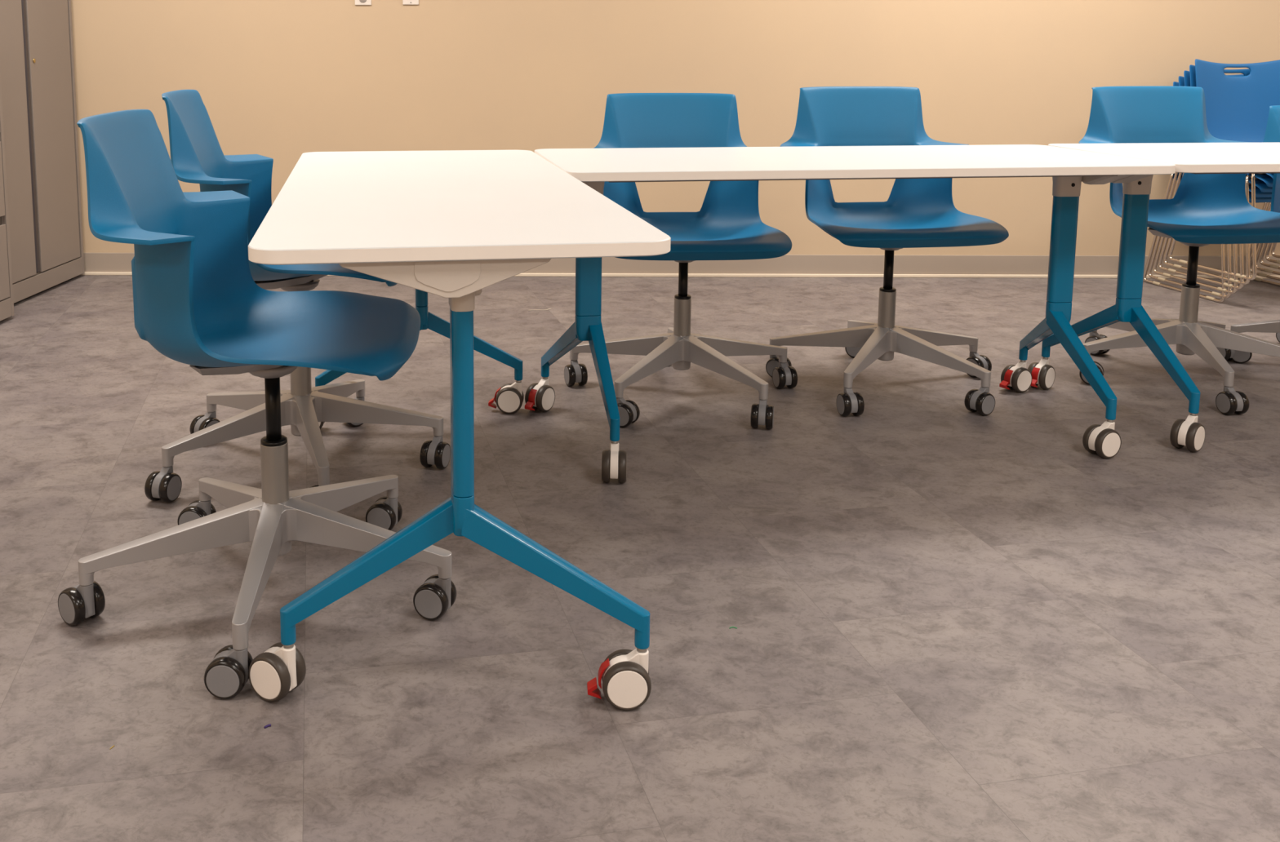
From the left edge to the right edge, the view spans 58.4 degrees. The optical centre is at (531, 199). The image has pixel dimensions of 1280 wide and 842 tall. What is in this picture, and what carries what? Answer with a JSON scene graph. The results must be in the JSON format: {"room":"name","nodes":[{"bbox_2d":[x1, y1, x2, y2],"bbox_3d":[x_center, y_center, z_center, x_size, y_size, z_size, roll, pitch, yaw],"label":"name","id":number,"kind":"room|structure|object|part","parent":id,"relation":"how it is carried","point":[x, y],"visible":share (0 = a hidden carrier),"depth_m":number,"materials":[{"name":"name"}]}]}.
{"room":"classroom","nodes":[
{"label":"classroom","id":0,"kind":"room"},
{"bbox_2d":[0,275,1279,841],"bbox_3d":[1.922,0.934,1.019,9.150,0.100,8.376,0,8,0],"label":"floor","id":1,"kind":"structure","parent":0,"point":[953,623],"depth_m":2.07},
{"bbox_2d":[0,75,14,321],"bbox_3d":[-2.178,-0.163,3.715,0.451,1.340,0.914,1,8,4],"label":"file cabinet","id":2,"kind":"object","parent":1,"relation":"on","point":[6,301],"visible":1,"depth_m":4.16,"materials":[{"name":"beige metal"}]},
{"bbox_3d":[-2.104,-0.021,3.729,0.301,0.272,0.866,1,8,4],"label":"drawer","id":3,"kind":"part","parent":2,"relation":"part of","materials":[{"name":"beige metal"}]},
{"bbox_3d":[-2.105,0.280,3.769,0.301,0.272,0.866,1,8,4],"label":"drawer","id":4,"kind":"part","parent":2,"relation":"part of","materials":[{"name":"beige metal"}]},
{"bbox_2d":[0,0,84,303],"bbox_3d":[-2.221,-0.578,4.525,0.455,1.950,0.794,1,8,4],"label":"storage cabinet","id":5,"kind":"object","parent":1,"relation":"on","point":[37,77],"visible":1,"depth_m":4.62,"materials":[{"name":"beige metal"}]},
{"bbox_3d":[-2.016,-0.579,4.309,0.012,1.823,0.348,1,8,4],"label":"door","id":6,"kind":"part","parent":5,"relation":"part of","materials":[{"name":"beige metal"}]},
{"bbox_3d":[-1.992,-0.630,4.695,0.012,1.823,0.346,1,8,4],"label":"door","id":7,"kind":"part","parent":5,"relation":"part of","materials":[{"name":"beige metal"}]},
{"bbox_2d":[57,109,456,699],"bbox_3d":[-0.487,0.293,2.030,0.700,0.889,0.664,0,8,-3],"label":"swivel chair","id":8,"kind":"object","parent":1,"relation":"on","point":[197,301],"visible":1,"depth_m":2.04,"materials":[{"name":"blue plastic"}]},
{"bbox_3d":[-0.637,0.610,2.036,0.327,0.108,0.040,-3,8,-21],"label":"leg","id":9,"kind":"part","parent":8,"relation":"part of","materials":[{"name":"silver metal"}]},
{"bbox_3d":[-0.582,0.584,2.235,0.040,0.108,0.327,-6,10,-38],"label":"leg","id":10,"kind":"part","parent":8,"relation":"part of","materials":[{"name":"silver metal"}]},
{"bbox_3d":[-0.487,0.278,2.054,0.234,0.055,0.163,0,8,-3],"label":"seat plate","id":11,"kind":"part","parent":8,"relation":"part of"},
{"bbox_3d":[-0.462,0.626,1.922,0.040,0.108,0.327,0,8,-3],"label":"leg","id":12,"kind":"part","parent":8,"relation":"part of","materials":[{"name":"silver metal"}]},
{"bbox_3d":[-0.470,0.389,2.070,0.027,0.150,0.027,0,8,-3],"label":"column rod","id":13,"kind":"part","parent":8,"relation":"part of","materials":[{"name":"black metal"}]},
{"bbox_3d":[-0.373,0.583,2.245,0.040,0.108,0.327,5,9,33],"label":"leg","id":14,"kind":"part","parent":8,"relation":"part of","materials":[{"name":"silver metal"}]},
{"bbox_3d":[-0.299,0.609,2.052,0.327,0.108,0.040,2,8,15],"label":"leg","id":15,"kind":"part","parent":8,"relation":"part of","materials":[{"name":"silver metal"}]},
{"bbox_2d":[144,89,450,502],"bbox_3d":[-0.539,0.197,2.691,0.686,0.904,0.681,-1,8,-7],"label":"swivel chair","id":16,"kind":"object","parent":1,"relation":"on","point":[197,155],"visible":0.67,"depth_m":2.69,"materials":[{"name":"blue plastic"}]},
{"bbox_3d":[-0.696,0.530,2.635,0.327,0.108,0.040,-6,10,-37],"label":"leg","id":17,"kind":"part","parent":16,"relation":"part of","materials":[{"name":"silver metal"}]},
{"bbox_3d":[-0.701,0.503,2.842,0.327,0.108,0.040,5,9,34],"label":"leg","id":18,"kind":"part","parent":16,"relation":"part of","materials":[{"name":"silver metal"}]},
{"bbox_3d":[-0.570,0.178,2.695,0.234,0.055,0.163,-1,8,-7],"label":"seat plate","id":19,"kind":"part","parent":16,"relation":"part of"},
{"bbox_3d":[-0.496,0.539,2.576,0.040,0.108,0.327,-2,8,-19],"label":"leg","id":20,"kind":"part","parent":16,"relation":"part of","materials":[{"name":"silver metal"}]},
{"bbox_3d":[-0.504,0.494,2.911,0.040,0.108,0.327,2,8,16],"label":"leg","id":21,"kind":"part","parent":16,"relation":"part of","materials":[{"name":"silver metal"}]},
{"bbox_3d":[-0.377,0.516,2.747,0.327,0.108,0.040,0,8,-1],"label":"leg","id":22,"kind":"part","parent":16,"relation":"part of","materials":[{"name":"silver metal"}]},
{"bbox_2d":[248,150,671,711],"bbox_3d":[-0.214,0.328,2.382,0.638,0.730,1.509,-1,8,-8],"label":"table","id":23,"kind":"object","parent":1,"relation":"on","point":[455,225],"visible":0.88,"depth_m":1.75,"materials":[{"name":"white laminate"},{"name":"teal blue painted steel"},{"name":"warm grey plastic"}]},
{"bbox_3d":[-0.292,0.134,3.000,0.033,0.288,0.067,-1,8,-8],"label":"leg","id":24,"kind":"part","parent":23,"relation":"part of","materials":[{"name":"blue metal"}]},
{"bbox_3d":[-0.106,0.303,1.732,0.033,0.288,0.067,-1,8,-8],"label":"leg","id":25,"kind":"part","parent":23,"relation":"part of","materials":[{"name":"blue metal"}]},
{"bbox_3d":[-0.088,0.127,1.716,0.027,0.032,0.027,-1,8,-8],"label":"pivot knob","id":26,"kind":"part","parent":23,"relation":"part of","materials":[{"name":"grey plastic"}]},
{"bbox_2d":[564,93,797,429],"bbox_3d":[0.448,0.138,3.287,0.686,0.870,0.703,0,8,-3],"label":"swivel chair","id":27,"kind":"object","parent":1,"relation":"on","point":[728,225],"visible":0.72,"depth_m":3.38,"materials":[{"name":"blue plastic"}]},
{"bbox_3d":[0.270,0.435,3.372,0.327,0.108,0.040,3,8,20],"label":"leg","id":28,"kind":"part","parent":27,"relation":"part of","materials":[{"name":"silver metal"}]},
{"bbox_3d":[0.328,0.462,3.173,0.040,0.108,0.327,6,10,38],"label":"leg","id":29,"kind":"part","parent":27,"relation":"part of","materials":[{"name":"silver metal"}]},
{"bbox_3d":[0.443,0.420,3.488,0.040,0.108,0.327,0,8,2],"label":"leg","id":30,"kind":"part","parent":27,"relation":"part of","materials":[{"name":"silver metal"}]},
{"bbox_3d":[0.437,0.249,3.286,0.027,0.150,0.027,0,8,-3],"label":"column rod","id":31,"kind":"part","parent":27,"relation":"part of","materials":[{"name":"black metal"}]},
{"bbox_3d":[0.536,0.463,3.167,0.040,0.108,0.327,-5,9,-34],"label":"leg","id":32,"kind":"part","parent":27,"relation":"part of","materials":[{"name":"silver metal"}]},
{"bbox_3d":[0.607,0.438,3.361,0.327,0.108,0.040,-2,8,-16],"label":"leg","id":33,"kind":"part","parent":27,"relation":"part of","materials":[{"name":"silver metal"}]},
{"bbox_2d":[524,144,1175,483],"bbox_3d":[0.771,0.253,2.968,1.533,0.730,0.639,-1,8,-8],"label":"table","id":34,"kind":"object","parent":1,"relation":"on","point":[1068,168],"visible":0.96,"depth_m":2.88,"materials":[{"name":"white laminate"},{"name":"teal blue painted steel"},{"name":"warm grey plastic"}]},
{"bbox_3d":[0.145,0.150,2.885,0.067,0.288,0.033,-1,8,-7],"label":"leg","id":35,"kind":"part","parent":34,"relation":"part of","materials":[{"name":"blue metal"}]},
{"bbox_3d":[0.812,-0.058,2.743,1.280,0.013,0.036,-1,8,-8],"label":"support rail","id":36,"kind":"part","parent":34,"relation":"part of","materials":[{"name":"grey metal"}]},
{"bbox_3d":[1.425,0.132,3.054,0.067,0.288,0.033,-1,8,-8],"label":"leg","id":37,"kind":"part","parent":34,"relation":"part of","materials":[{"name":"blue metal"}]},
{"bbox_2d":[765,86,1008,416],"bbox_3d":[1.082,0.117,3.391,0.692,0.888,0.684,-1,8,-8],"label":"swivel chair","id":38,"kind":"object","parent":1,"relation":"on","point":[917,213],"visible":0.88,"depth_m":3.48,"materials":[{"name":"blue plastic"}]},
{"bbox_3d":[0.892,0.424,3.468,0.327,0.108,0.040,2,8,16],"label":"leg","id":39,"kind":"part","parent":38,"relation":"part of","materials":[{"name":"silver metal"}]},
{"bbox_3d":[1.058,0.408,3.594,0.040,0.108,0.327,0,8,-2],"label":"leg","id":40,"kind":"part","parent":38,"relation":"part of","materials":[{"name":"silver metal"}]},
{"bbox_3d":[0.963,0.450,3.273,0.040,0.108,0.327,5,9,34],"label":"leg","id":41,"kind":"part","parent":38,"relation":"part of","materials":[{"name":"silver metal"}]},
{"bbox_3d":[1.063,0.219,3.390,0.027,0.150,0.027,-1,8,-8],"label":"column rod","id":42,"kind":"part","parent":38,"relation":"part of","materials":[{"name":"black metal"}]},
{"bbox_3d":[1.230,0.424,3.478,0.327,0.108,0.040,-3,8,-20],"label":"leg","id":43,"kind":"part","parent":38,"relation":"part of","materials":[{"name":"silver metal"}]},
{"bbox_3d":[1.171,0.450,3.279,0.040,0.108,0.327,-6,10,-37],"label":"leg","id":44,"kind":"part","parent":38,"relation":"part of","materials":[{"name":"silver metal"}]},
{"bbox_2d":[1027,142,1279,452],"bbox_3d":[2.263,0.231,3.168,1.542,0.730,0.629,-1,8,-6],"label":"table","id":45,"kind":"object","parent":1,"relation":"on","point":[1188,157],"visible":0.94,"depth_m":3.08,"materials":[{"name":"white laminate"},{"name":"teal blue painted steel"},{"name":"warm grey plastic"}]},
{"bbox_3d":[1.639,0.126,3.103,0.067,0.288,0.033,-1,8,-6],"label":"leg","id":46,"kind":"part","parent":45,"relation":"part of","materials":[{"name":"blue metal"}]},
{"bbox_3d":[2.302,-0.079,2.938,1.280,0.013,0.036,-1,8,-6],"label":"support rail","id":47,"kind":"part","parent":45,"relation":"part of","materials":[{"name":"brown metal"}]},
{"bbox_2d":[1078,86,1279,415],"bbox_3d":[1.993,0.113,3.435,0.664,0.889,0.696,-1,8,-10],"label":"swivel chair","id":48,"kind":"object","parent":1,"relation":"on","point":[1204,210],"visible":0.72,"depth_m":3.57,"materials":[{"name":"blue plastic"}]},
{"bbox_3d":[1.835,0.427,3.471,0.327,0.108,0.040,-1,8,-7],"label":"leg","id":49,"kind":"part","parent":48,"relation":"part of","materials":[{"name":"silver metal"}]},
{"bbox_3d":[1.936,0.403,3.651,0.040,0.108,0.327,-3,8,-25],"label":"leg","id":50,"kind":"part","parent":48,"relation":"part of","materials":[{"name":"silver metal"}]},
{"bbox_3d":[2.009,0.098,3.465,0.163,0.055,0.234,-1,8,-10],"label":"seat plate","id":51,"kind":"part","parent":48,"relation":"part of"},
{"bbox_3d":[2.011,0.211,3.463,0.027,0.150,0.027,-1,8,-10],"label":"column rod","id":52,"kind":"part","parent":48,"relation":"part of","materials":[{"name":"black metal"}]},
{"bbox_3d":[1.976,0.447,3.319,0.040,0.108,0.327,2,8,11],"label":"leg","id":53,"kind":"part","parent":48,"relation":"part of","materials":[{"name":"silver metal"}]},
{"bbox_3d":[2.141,0.409,3.611,0.327,0.108,0.040,-7,10,-42],"label":"leg","id":54,"kind":"part","parent":48,"relation":"part of","materials":[{"name":"silver metal"}]},
{"bbox_3d":[2.166,0.436,3.406,0.327,0.108,0.040,4,9,29],"label":"leg","id":55,"kind":"part","parent":48,"relation":"part of","materials":[{"name":"silver metal"}]},
{"bbox_2d":[1143,173,1279,302],"bbox_3d":[2.973,-0.037,4.746,0.521,0.849,0.482,-1,8,-11],"label":"chair","id":56,"kind":"object","parent":1,"relation":"on","point":[1265,200],"visible":0.22,"depth_m":4.81,"materials":[{"name":"blue plastic"}]},
{"bbox_3d":[2.761,0.119,4.733,0.093,0.540,0.454,-1,8,-11],"label":"frame","id":57,"kind":"part","parent":56,"relation":"part of","materials":[{"name":"silver metal"}]},
{"bbox_2d":[1147,81,1279,298],"bbox_3d":[2.978,-0.057,4.715,0.521,0.849,0.482,-1,8,-11],"label":"chair","id":58,"kind":"object","parent":56,"relation":"on","point":[1258,193],"visible":0.24,"depth_m":4.79,"materials":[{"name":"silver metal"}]},
{"bbox_3d":[2.767,0.099,4.703,0.093,0.540,0.454,-1,8,-11],"label":"frame","id":59,"kind":"part","parent":58,"relation":"part of","materials":[{"name":"silver metal"}]},
{"bbox_2d":[1152,75,1279,293],"bbox_3d":[2.983,-0.077,4.685,0.521,0.849,0.482,-1,8,-11],"label":"chair","id":60,"kind":"object","parent":58,"relation":"on","point":[1260,184],"visible":0.2,"depth_m":4.75,"materials":[{"name":"silver metal"}]},
{"bbox_3d":[2.772,0.079,4.672,0.093,0.540,0.454,-1,8,-11],"label":"frame","id":61,"kind":"part","parent":60,"relation":"part of","materials":[{"name":"silver metal"}]},
{"bbox_2d":[1158,71,1279,289],"bbox_3d":[2.989,-0.098,4.654,0.521,0.849,0.482,-1,8,-11],"label":"chair","id":62,"kind":"object","parent":60,"relation":"on","point":[1268,180],"visible":0.2,"depth_m":4.67,"materials":[{"name":"silver metal"}]},
{"bbox_3d":[2.777,0.059,4.642,0.093,0.540,0.454,-1,8,-11],"label":"frame","id":63,"kind":"part","parent":62,"relation":"part of","materials":[{"name":"silver metal"}]},
{"bbox_2d":[1163,65,1279,284],"bbox_3d":[2.994,-0.118,4.624,0.521,0.849,0.482,-1,8,-11],"label":"chair","id":64,"kind":"object","parent":62,"relation":"on","point":[1192,68],"visible":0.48,"depth_m":4.73,"materials":[{"name":"silver metal"}]},
{"bbox_3d":[2.783,0.039,4.611,0.093,0.540,0.454,-1,8,-11],"label":"frame","id":65,"kind":"part","parent":64,"relation":"part of","materials":[{"name":"silver metal"}]},
{"bbox_2d":[1168,59,1279,280],"bbox_3d":[2.999,-0.138,4.594,0.521,0.849,0.482,-1,8,-11],"label":"chair","id":66,"kind":"object","parent":64,"relation":"on","point":[1237,107],"visible":0.56,"depth_m":4.77,"materials":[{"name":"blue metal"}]},
{"bbox_3d":[2.788,0.018,4.581,0.093,0.540,0.454,-1,8,-11],"label":"frame","id":67,"kind":"part","parent":66,"relation":"part of","materials":[{"name":"silver metal"}]},
{"bbox_3d":[3.207,0.009,4.662,0.093,0.541,0.454,-1,8,-11],"label":"frame","id":68,"kind":"part","parent":66,"relation":"part of","materials":[{"name":"silver metal"}]},
{"bbox_3d":[3.201,0.029,4.692,0.093,0.541,0.454,-1,8,-11],"label":"frame","id":69,"kind":"part","parent":64,"relation":"part of","materials":[{"name":"silver metal"}]},
{"bbox_3d":[3.196,0.049,4.722,0.093,0.541,0.454,-1,8,-11],"label":"frame","id":70,"kind":"part","parent":62,"relation":"part of","materials":[{"name":"silver metal"}]},
{"bbox_3d":[3.191,0.070,4.753,0.093,0.541,0.454,-1,8,-11],"label":"frame","id":71,"kind":"part","parent":60,"relation":"part of","materials":[{"name":"silver metal"}]},
{"bbox_3d":[3.185,0.090,4.783,0.093,0.541,0.454,-1,8,-11],"label":"frame","id":72,"kind":"part","parent":58,"relation":"part of","materials":[{"name":"silver metal"}]},
{"bbox_3d":[3.180,0.110,4.814,0.093,0.541,0.454,-1,8,-11],"label":"frame","id":73,"kind":"part","parent":56,"relation":"part of","materials":[{"name":"silver metal"}]},
{"bbox_2d":[1230,105,1279,363],"bbox_3d":[2.586,0.132,3.557,0.662,0.825,0.702,2,8,11],"label":"swivel chair","id":74,"kind":"object","parent":1,"relation":"on","point":[1272,135],"visible":0.56,"depth_m":3.68,"materials":[{"name":"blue plastic"}]},
{"bbox_3d":[2.430,0.405,3.649,0.327,0.108,0.040,3,8,18],"label":"leg","id":75,"kind":"part","parent":74,"relation":"part of","materials":[{"name":"silver metal"}]},
{"bbox_2d":[71,0,1279,256],"bbox_3d":[1.928,-1.024,4.933,9.150,2.750,0.100,0,8,0],"label":"wall","id":76,"kind":"structure","parent":0,"point":[282,81],"depth_m":4.94,"materials":[{"name":"beige paint"}]},
{"bbox_2d":[355,0,371,4],"bbox_3d":[-0.727,-0.895,4.896,0.072,0.114,0.009,0,8,0],"label":"wall outlet","id":77,"kind":"object","parent":76,"relation":"attached to","point":[357,2],"visible":1,"depth_m":4.90,"materials":[{"name":"white plastic"}]},
{"bbox_2d":[402,0,418,4],"bbox_3d":[-0.521,-0.897,4.896,0.070,0.114,0.009,0,8,0],"label":"wall switch","id":78,"kind":"object","parent":76,"relation":"attached to","point":[404,2],"visible":1,"depth_m":4.90,"materials":[{"name":"white plastic"}]},
{"bbox_2d":[80,271,1279,279],"bbox_3d":[1.924,0.340,5.052,8.950,0.014,0.011,0,8,0],"label":"trim","id":79,"kind":"structure","parent":76,"relation":"attached to","point":[110,273],"depth_m":5.05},
{"bbox_2d":[83,253,1279,275],"bbox_3d":[1.924,0.296,5.055,8.950,0.100,0.006,0,8,0],"label":"baseboard","id":80,"kind":"structure","parent":76,"relation":"attached to","point":[93,262],"depth_m":5.05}
]}

